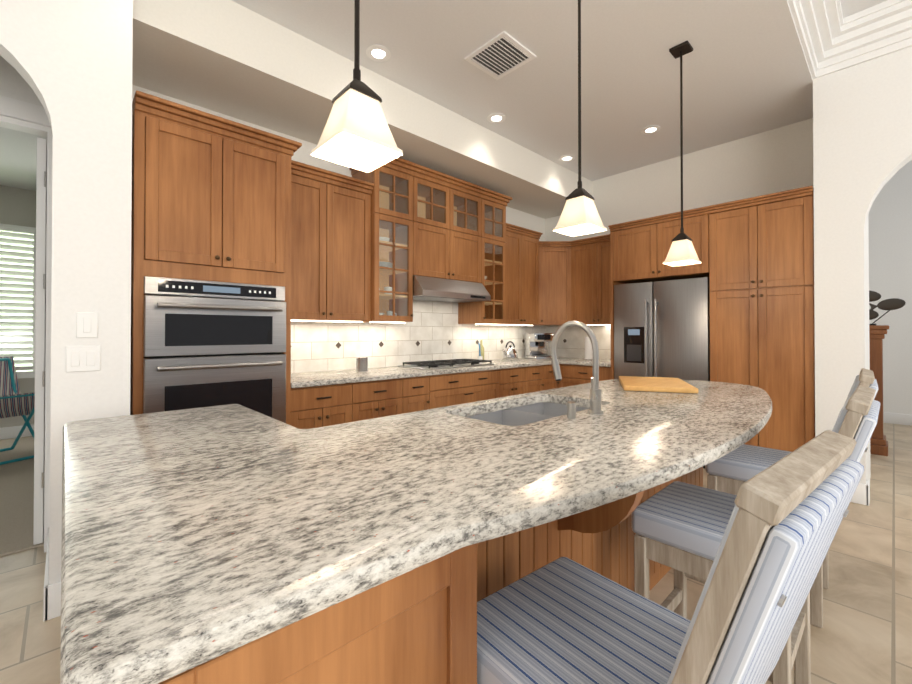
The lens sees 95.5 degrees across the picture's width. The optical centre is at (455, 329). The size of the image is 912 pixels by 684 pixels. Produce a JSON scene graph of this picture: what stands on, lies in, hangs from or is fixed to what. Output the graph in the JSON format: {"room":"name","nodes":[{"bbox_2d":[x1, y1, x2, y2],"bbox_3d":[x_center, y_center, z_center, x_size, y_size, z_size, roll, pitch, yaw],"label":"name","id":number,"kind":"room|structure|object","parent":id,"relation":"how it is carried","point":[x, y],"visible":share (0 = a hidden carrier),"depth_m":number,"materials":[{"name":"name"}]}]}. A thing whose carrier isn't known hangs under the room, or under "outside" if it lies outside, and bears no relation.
{"room":"kitchen","nodes":[
{"label":"kitchen","id":0,"kind":"room"},
{"bbox_2d":[0,185,35,427],"bbox_3d":[-6.443,-0.403,3.901,4.220,3.400,0.100,0,-1,-43],"label":"wall","id":1,"kind":"structure","parent":0,"point":[18,206],"depth_m":4.97,"materials":[{"name":"white paint"}]},
{"bbox_2d":[0,424,33,439],"bbox_3d":[-6.420,1.215,3.829,3.975,0.138,0.017,0,-1,-43],"label":"baseboard","id":2,"kind":"structure","parent":1,"relation":"attached to","point":[5,432],"depth_m":4.92,"materials":[{"name":"white paint"}]},
{"bbox_2d":[0,223,35,378],"bbox_3d":[-5.553,-0.327,4.618,1.420,1.820,0.077,0,-1,-43],"label":"window","id":3,"kind":"structure","parent":1,"relation":"in","point":[17,284],"depth_m":4.94,"materials":[{"name":"white"}]},
{"bbox_2d":[0,436,43,555],"bbox_3d":[-4.841,1.282,2.835,4.100,0.012,3.830,0,-1,-43],"label":"floor carpet","id":4,"kind":"object","parent":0,"point":[16,503],"depth_m":3.15,"materials":[{"name":"beige carpet"}]},
{"bbox_2d":[0,356,34,464],"bbox_3d":[-4.662,0.789,4.116,0.826,0.994,0.620,0,-1,22],"label":"sling chair","id":5,"kind":"object","parent":4,"relation":"on","point":[14,401],"visible":0.79,"depth_m":4.30,"materials":[{"name":"teal paint"}]},
{"bbox_2d":[0,127,46,190],"bbox_3d":[-5.158,-1.764,2.555,4.220,0.100,3.838,0,-1,-43],"label":"ceiling","id":6,"kind":"structure","parent":0,"point":[18,156],"depth_m":4.13,"materials":[{"name":"paint"}]},
{"bbox_2d":[0,55,52,551],"bbox_3d":[-3.858,-0.352,1.060,4.070,3.250,0.100,0,-1,-43],"label":"wall","id":7,"kind":"structure","parent":0,"point":[14,84],"depth_m":2.40,"materials":[{"name":"white paint"}]},
{"bbox_2d":[0,95,50,136],"bbox_3d":[-2.749,0.002,2.089,1.040,2.560,0.125,0,-1,-43],"label":"door frame","id":8,"kind":"structure","parent":7,"relation":"attached to","point":[22,116],"depth_m":2.33,"materials":[{"name":"white"}]},
{"bbox_2d":[33,137,46,544],"bbox_3d":[-2.753,0.067,2.764,0.046,2.410,0.859,0,-1,-43],"label":"door","id":9,"kind":"structure","parent":7,"relation":"in","point":[40,338],"depth_m":2.46,"materials":[{"name":"white wood"}]},
{"bbox_2d":[0,0,132,584],"bbox_3d":[-3.223,-0.356,0.593,4.350,3.250,0.130,0,-1,-43],"label":"wall","id":10,"kind":"structure","parent":0,"point":[70,61],"depth_m":1.91,"materials":[{"name":"white paint"}]},
{"bbox_2d":[43,527,52,620],"bbox_3d":[-2.064,1.207,2.099,0.017,0.150,0.777,0,-1,-43],"label":"baseboard","id":11,"kind":"structure","parent":10,"relation":"attached to","point":[52,599],"depth_m":1.83,"materials":[{"name":"white"}]},
{"bbox_2d":[66,345,100,371],"bbox_3d":[-1.720,0.136,1.915,0.120,0.120,0.009,0,-1,-43],"label":"switch plate","id":12,"kind":"object","parent":10,"relation":"attached to","point":[82,358],"depth_m":1.91,"materials":[{"name":"white plastic"}]},
{"bbox_2d":[76,312,97,337],"bbox_3d":[-1.711,-0.020,1.924,0.076,0.120,0.009,0,-1,-43],"label":"switch plate","id":13,"kind":"object","parent":10,"relation":"attached to","point":[86,322],"depth_m":1.92,"materials":[{"name":"white plastic"}]},
{"bbox_2d":[132,85,544,367],"bbox_3d":[-0.553,-0.325,4.318,5.210,3.250,0.150,0,-1,-43],"label":"wall","id":14,"kind":"structure","parent":0,"point":[302,153],"depth_m":3.58,"materials":[{"name":"white paint"}]},
{"bbox_2d":[131,102,289,281],"bbox_3d":[-1.633,-0.747,2.734,0.760,0.919,0.666,0,-1,-43],"label":"upper cabinet","id":15,"kind":"object","parent":14,"relation":"attached to","point":[272,278],"depth_m":2.44,"materials":[{"name":"brown wood"}]},
{"bbox_2d":[290,166,377,321],"bbox_3d":[-1.127,-0.637,3.424,0.832,1.129,0.358,0,-1,-43],"label":"upper cabinet","id":16,"kind":"object","parent":14,"relation":"attached to","point":[334,221],"depth_m":3.34,"materials":[{"name":"brown wood"}]},
{"bbox_2d":[386,206,493,305],"bbox_3d":[-0.150,-0.692,4.243,0.943,0.774,0.512,0,-1,-43],"label":"upper cabinet","id":17,"kind":"object","parent":14,"relation":"attached to","point":[432,255],"depth_m":4.07,"materials":[{"name":"brown wood"}]},
{"bbox_2d":[413,275,490,302],"bbox_3d":[-0.139,-0.399,4.241,0.917,0.197,0.500,0,-1,-43],"label":"range hood","id":18,"kind":"object","parent":17,"relation":"attached to","point":[426,288],"depth_m":4.08,"materials":[{"name":"silver metal"}]},
{"bbox_2d":[291,299,610,372],"bbox_3d":[0.319,0.024,4.123,3.902,0.690,1.322,0,-1,-43],"label":"backsplash","id":19,"kind":"structure","parent":14,"relation":"attached to","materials":[{"name":"tile"}]},
{"bbox_2d":[478,226,545,325],"bbox_3d":[0.714,-0.619,5.161,0.781,1.123,0.365,0,-1,-43],"label":"upper cabinet","id":20,"kind":"object","parent":14,"relation":"attached to","point":[517,253],"depth_m":4.98,"materials":[{"name":"brown wood"}]},
{"bbox_2d":[132,0,591,218],"bbox_3d":[-0.203,-1.777,4.055,4.780,0.350,0.730,0,-1,-43],"label":"soffit","id":21,"kind":"structure","parent":0,"point":[231,58],"depth_m":2.90,"materials":[{"name":"white paint"}]},
{"bbox_2d":[0,423,911,683],"bbox_3d":[1.061,1.315,3.072,18.000,0.050,15.000,0,-1,-43],"label":"floor","id":22,"kind":"structure","parent":0,"point":[863,635],"depth_m":1.97,"materials":[{"name":"tile"}]},
{"bbox_2d":[130,274,289,424],"bbox_3d":[-1.607,0.299,2.698,0.752,1.165,0.631,0,-1,-43],"label":"base cabinet","id":23,"kind":"object","parent":22,"relation":"on","point":[196,342],"depth_m":2.42,"materials":[{"name":"metal"}]},
{"bbox_2d":[143,276,285,422],"bbox_3d":[-1.585,0.299,2.675,0.752,1.165,0.695,0,-1,-43],"label":"wall oven","id":24,"kind":"object","parent":23,"relation":"in","point":[207,342],"depth_m":2.44,"materials":[{"name":"silver metal"}]},
{"bbox_2d":[290,390,361,428],"bbox_3d":[-1.146,0.849,3.215,0.535,0.885,0.617,0,-1,-43],"label":"base cabinet","id":25,"kind":"object","parent":22,"relation":"on","point":[307,411],"depth_m":2.95,"materials":[{"name":"brown wood"}]},
{"bbox_2d":[362,394,409,419],"bbox_3d":[-0.825,0.851,3.519,0.591,0.885,0.617,0,-1,-43],"label":"base cabinet","id":26,"kind":"object","parent":22,"relation":"on","point":[389,404],"depth_m":3.35,"materials":[{"name":"brown wood"}]},
{"bbox_2d":[410,390,433,411],"bbox_3d":[-0.571,0.853,3.760,0.351,0.885,0.617,0,-1,-43],"label":"base cabinet","id":27,"kind":"object","parent":22,"relation":"on","point":[420,400],"depth_m":3.60,"materials":[{"name":"brown wood"}]},
{"bbox_2d":[434,382,505,407],"bbox_3d":[-0.102,0.857,4.204,1.060,0.885,0.617,0,-1,-43],"label":"base cabinet","id":28,"kind":"object","parent":22,"relation":"on","point":[456,395],"depth_m":4.00,"materials":[{"name":"brown wood"}]},
{"bbox_2d":[290,354,609,401],"bbox_3d":[0.319,0.390,4.120,3.902,0.043,1.322,0,-1,-43],"label":"countertop","id":29,"kind":"structure","parent":28,"relation":"on","point":[340,385],"depth_m":3.67,"materials":[{"name":"white stone"}]},
{"bbox_2d":[356,357,367,371],"bbox_3d":[-0.820,0.304,3.613,0.102,0.118,0.102,0,-1,-43],"label":"canister","id":30,"kind":"object","parent":29,"relation":"on","point":[361,364],"visible":1,"depth_m":3.57,"materials":[{"name":"silver metal"}]},
{"bbox_2d":[398,359,494,369],"bbox_3d":[-0.085,0.346,4.218,0.900,0.044,0.490,0,-1,-43],"label":"cooktop","id":31,"kind":"object","parent":29,"relation":"in","point":[451,363],"depth_m":4.08,"materials":[{"name":"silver metal"}]},
{"bbox_2d":[477,343,482,359],"bbox_3d":[0.270,0.261,4.673,0.058,0.222,0.060,0,-1,-43],"label":"dish brush","id":32,"kind":"object","parent":29,"relation":"on","point":[479,357],"visible":0.81,"depth_m":4.66,"materials":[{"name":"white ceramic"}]},
{"bbox_2d":[480,340,483,359],"bbox_3d":[0.295,0.248,4.792,0.064,0.250,0.062,0,-1,-43],"label":"oil bottle","id":33,"kind":"object","parent":29,"relation":"on","point":[481,348],"visible":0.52,"depth_m":4.77,"materials":[{"name":"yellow glass"}]},
{"bbox_2d":[502,341,517,360],"bbox_3d":[0.634,0.258,4.976,0.239,0.233,0.184,0,-1,-43],"label":"kettle","id":34,"kind":"object","parent":29,"relation":"on","point":[510,353],"visible":1,"depth_m":4.93,"materials":[{"name":"silver metal"}]},
{"bbox_2d":[524,333,552,359],"bbox_3d":[1.071,0.213,5.333,0.260,0.330,0.360,0,0,-13],"label":"espresso machine","id":35,"kind":"object","parent":29,"relation":"on","point":[536,346],"visible":0.94,"depth_m":5.32,"materials":[{"name":"silver metal"}]},
{"bbox_2d":[583,337,592,359],"bbox_3d":[1.632,0.215,5.067,0.150,0.320,0.150,0,-1,-43],"label":"paper towel","id":36,"kind":"object","parent":29,"relation":"on","point":[588,351],"visible":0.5,"depth_m":5.02,"materials":[{"name":"white paper"}]},
{"bbox_2d":[506,378,529,395],"bbox_3d":[0.424,0.861,4.702,0.510,0.885,0.617,0,-1,-43],"label":"base cabinet","id":37,"kind":"object","parent":22,"relation":"on","point":[520,385],"depth_m":4.53,"materials":[{"name":"brown wood"}]},
{"bbox_2d":[530,378,541,392],"bbox_3d":[0.686,0.863,4.949,0.450,0.885,0.617,0,-1,-43],"label":"base cabinet","id":38,"kind":"object","parent":22,"relation":"on","point":[535,383],"depth_m":4.75,"materials":[{"name":"brown wood"}]},
{"bbox_2d":[542,374,561,390],"bbox_3d":[0.921,0.865,5.130,0.380,0.885,0.678,0,-1,-43],"label":"base cabinet","id":39,"kind":"object","parent":22,"relation":"on","point":[549,382],"depth_m":4.95,"materials":[{"name":"brown wood"}]},
{"bbox_2d":[440,483,702,683],"bbox_3d":[0.133,0.837,1.934,2.818,0.886,1.622,0,-1,-43],"label":"kitchen island","id":40,"kind":"object","parent":22,"relation":"on","point":[617,566],"depth_m":1.74,"materials":[{"name":"wood"}]},
{"bbox_2d":[60,379,771,683],"bbox_3d":[0.328,0.373,2.024,3.264,0.044,1.806,0,-1,-43],"label":"island countertop","id":41,"kind":"structure","parent":40,"relation":"on","point":[230,543],"depth_m":0.79,"materials":[{"name":"grey stone"}]},
{"bbox_2d":[464,399,589,426],"bbox_3d":[0.345,0.501,1.871,0.824,0.238,0.464,0,-1,-43],"label":"sink","id":42,"kind":"object","parent":41,"relation":"in","point":[535,410],"depth_m":2.04,"materials":[{"name":"silver metal"}]},
{"bbox_2d":[566,402,575,418],"bbox_3d":[0.452,0.316,1.622,0.038,0.061,0.038,0,-1,-43],"label":"soap dispenser","id":43,"kind":"object","parent":41,"relation":"on","point":[571,410],"visible":1,"depth_m":1.61,"materials":[{"name":"silver metal"}]},
{"bbox_2d":[551,321,602,413],"bbox_3d":[0.503,0.155,1.766,0.120,0.386,0.236,0,-1,-43],"label":"faucet","id":44,"kind":"object","parent":41,"relation":"on","point":[595,398],"visible":1,"depth_m":1.73,"materials":[{"name":"silver metal"}]},
{"bbox_2d":[619,376,697,393],"bbox_3d":[1.239,0.341,2.601,0.380,0.028,0.580,0,-1,19],"label":"cutting board","id":45,"kind":"object","parent":41,"relation":"on","point":[655,384],"visible":1,"depth_m":2.45,"materials":[{"name":"brown wood"}]},
{"bbox_2d":[562,370,609,386],"bbox_3d":[1.691,0.864,5.005,0.687,0.885,0.725,0,-1,-43],"label":"base cabinet","id":46,"kind":"object","parent":22,"relation":"on","point":[583,376],"depth_m":4.80,"materials":[{"name":"brown wood"}]},
{"bbox_2d":[610,274,705,468],"bbox_3d":[2.249,0.413,4.392,0.691,1.775,0.938,0,-1,-43],"label":"tall cabinet","id":47,"kind":"object","parent":22,"relation":"on","point":[658,329],"depth_m":4.11,"materials":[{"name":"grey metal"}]},
{"bbox_2d":[614,277,709,468],"bbox_3d":[2.238,0.411,4.355,0.757,1.780,0.899,0,-1,-43],"label":"refrigerator","id":48,"kind":"object","parent":47,"relation":"in","point":[662,328],"depth_m":4.09,"materials":[{"name":"grey"}]},
{"bbox_2d":[477,430,863,683],"bbox_3d":[0.325,0.724,0.796,0.428,1.095,0.616,0,-1,-38],"label":"stool","id":49,"kind":"object","parent":22,"relation":"on","point":[563,620],"visible":0.94,"depth_m":0.63,"materials":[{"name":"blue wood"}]},
{"bbox_2d":[631,385,879,683],"bbox_3d":[0.980,0.729,1.387,0.428,1.095,0.616,0,-1,-43],"label":"stool","id":50,"kind":"object","parent":22,"relation":"on","point":[678,527],"visible":0.44,"depth_m":1.39,"materials":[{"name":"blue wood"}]},
{"bbox_2d":[706,190,814,451],"bbox_3d":[2.837,0.104,3.785,0.708,2.384,0.734,0,-1,-43],"label":"tall cabinet","id":51,"kind":"object","parent":22,"relation":"on","point":[760,321],"depth_m":3.49,"materials":[{"name":"brown wood"}]},
{"bbox_2d":[705,368,877,627],"bbox_3d":[1.615,0.734,2.016,0.616,1.095,0.428,0,-1,45],"label":"stool","id":52,"kind":"object","parent":22,"relation":"on","point":[732,471],"visible":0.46,"depth_m":2.00,"materials":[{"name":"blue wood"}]},
{"bbox_2d":[869,325,888,455],"bbox_3d":[4.417,0.632,4.478,0.370,1.340,0.370,0,-1,-43],"label":"pedestal","id":53,"kind":"object","parent":22,"relation":"on","point":[878,441],"visible":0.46,"depth_m":4.30,"materials":[{"name":"brown wood"}]},
{"bbox_2d":[869,290,905,324],"bbox_3d":[4.462,-0.239,4.438,0.100,0.399,0.477,0,-1,-43],"label":"fish sculpture","id":54,"kind":"object","parent":53,"relation":"on","point":[891,304],"visible":0.58,"depth_m":4.38,"materials":[{"name":"black metal"}]},
{"bbox_2d":[232,0,812,180],"bbox_3d":[-0.997,-2.030,1.840,9.280,0.120,3.160,0,-1,-43],"label":"ceiling","id":55,"kind":"structure","parent":0,"point":[745,70],"depth_m":3.08,"materials":[{"name":"paint"}]},
{"bbox_2d":[311,0,402,171],"bbox_3d":[-0.285,-1.239,1.199,0.194,1.472,0.194,0,-1,-43],"label":"pendant light","id":56,"kind":"object","parent":55,"relation":"hanging from","point":[357,134],"visible":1,"depth_m":1.18,"materials":[{"name":"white glass"}]},
{"bbox_2d":[366,45,390,61],"bbox_3d":[-0.549,-1.955,2.938,0.176,0.011,0.176,0,-1,-43],"label":"recessed light","id":57,"kind":"object","parent":55,"relation":"in","point":[379,53],"visible":1,"depth_m":2.93,"materials":[{"name":"white"}]},
{"bbox_2d":[487,113,505,122],"bbox_3d":[0.374,-1.947,3.825,0.176,0.011,0.176,0,-1,-43],"label":"recessed light","id":58,"kind":"object","parent":55,"relation":"in","point":[496,118],"visible":1,"depth_m":3.82,"materials":[{"name":"white"}]},
{"bbox_2d":[464,31,535,79],"bbox_3d":[0.319,-1.952,2.981,0.360,0.016,0.370,0,-1,-43],"label":"ceiling vent","id":59,"kind":"object","parent":55,"relation":"in","point":[501,55],"visible":1,"depth_m":2.97,"materials":[{"name":"white metal"}]},
{"bbox_2d":[559,155,574,161],"bbox_3d":[1.261,-1.940,4.706,0.176,0.011,0.176,0,-1,-43],"label":"recessed light","id":60,"kind":"object","parent":55,"relation":"in","point":[565,158],"visible":0.94,"depth_m":4.70,"materials":[{"name":"white"}]},
{"bbox_2d":[553,0,606,236],"bbox_3d":[0.616,-1.229,2.065,0.194,1.477,0.194,0,-1,-43],"label":"pendant light","id":61,"kind":"object","parent":55,"relation":"hanging from","point":[579,216],"visible":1,"depth_m":2.05,"materials":[{"name":"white glass"}]},
{"bbox_2d":[641,125,660,133],"bbox_3d":[1.901,-1.946,4.045,0.176,0.011,0.176,0,-1,-43],"label":"recessed light","id":62,"kind":"object","parent":55,"relation":"in","point":[651,129],"visible":0.98,"depth_m":4.04,"materials":[{"name":"white"}]},
{"bbox_2d":[663,41,701,265],"bbox_3d":[1.572,-1.210,2.888,0.194,1.502,0.194,0,-1,-43],"label":"pendant light","id":63,"kind":"object","parent":55,"relation":"hanging from","point":[682,251],"visible":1,"depth_m":2.88,"materials":[{"name":"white glass"}]},
{"bbox_2d":[545,118,813,240],"bbox_3d":[2.370,-0.320,4.910,0.150,3.250,3.010,0,-1,-43],"label":"wall","id":64,"kind":"structure","parent":0,"point":[780,159],"depth_m":4.44,"materials":[{"name":"white paint"}]},
{"bbox_2d":[542,241,573,325],"bbox_3d":[1.287,-0.564,5.495,0.616,1.019,0.668,0,-1,-43],"label":"upper cabinet","id":65,"kind":"object","parent":64,"relation":"attached to","point":[557,257],"depth_m":5.29,"materials":[{"name":"brown wood"}]},
{"bbox_2d":[574,238,613,325],"bbox_3d":[1.797,-0.567,5.139,0.365,1.019,0.758,0,-1,-43],"label":"upper cabinet","id":66,"kind":"object","parent":64,"relation":"attached to","point":[592,283],"depth_m":5.06,"materials":[{"name":"brown wood"}]},
{"bbox_2d":[610,210,709,281],"bbox_3d":[2.268,-0.801,4.394,0.708,0.564,0.916,0,-1,-43],"label":"upper cabinet","id":67,"kind":"object","parent":64,"relation":"attached to","point":[639,250],"depth_m":4.17,"materials":[{"name":"brown wood"}]},
{"bbox_2d":[813,46,911,483],"bbox_3d":[4.566,-0.498,1.529,0.150,3.550,4.920,0,-1,-43],"label":"wall","id":68,"kind":"structure","parent":0,"point":[862,134],"depth_m":3.10,"materials":[{"name":"white paint"}]},
{"bbox_2d":[787,0,846,78],"bbox_3d":[-0.165,-2.140,0.322,8.400,0.284,0.190,0,-1,-43],"label":"crown molding","id":69,"kind":"structure","parent":68,"relation":"attached to","point":[832,40],"depth_m":2.96,"materials":[{"name":"white paint"}]},
{"bbox_2d":[850,482,869,505],"bbox_3d":[2.927,1.216,3.146,0.047,0.150,0.297,0,-1,-43],"label":"baseboard","id":70,"kind":"structure","parent":68,"relation":"attached to","point":[861,495],"depth_m":3.05,"materials":[{"name":"white paint"}]},
{"bbox_2d":[847,0,911,67],"bbox_3d":[4.514,-2.131,1.350,0.190,0.284,4.710,0,-1,-43],"label":"crown molding","id":71,"kind":"structure","parent":68,"relation":"attached to","point":[884,28],"depth_m":2.94,"materials":[{"name":"white paint"}]},
{"bbox_2d":[840,0,886,17],"bbox_3d":[2.562,-2.325,1.335,3.350,0.100,2.770,0,-1,-43],"label":"ceiling","id":72,"kind":"structure","parent":0,"point":[850,7],"depth_m":2.90,"materials":[{"name":"paint"}]},
{"bbox_2d":[868,160,911,414],"bbox_3d":[6.749,-0.893,5.169,0.120,4.400,8.200,0,-1,-43],"label":"wall","id":73,"kind":"structure","parent":0,"point":[890,241],"depth_m":5.76,"materials":[{"name":"white paint"}]},
{"bbox_2d":[883,412,911,425],"bbox_3d":[7.655,1.223,4.095,0.017,0.150,5.420,0,-1,-43],"label":"baseboard","id":74,"kind":"structure","parent":73,"relation":"attached to","point":[893,418],"depth_m":5.73,"materials":[{"name":"white paint"}]}
]}

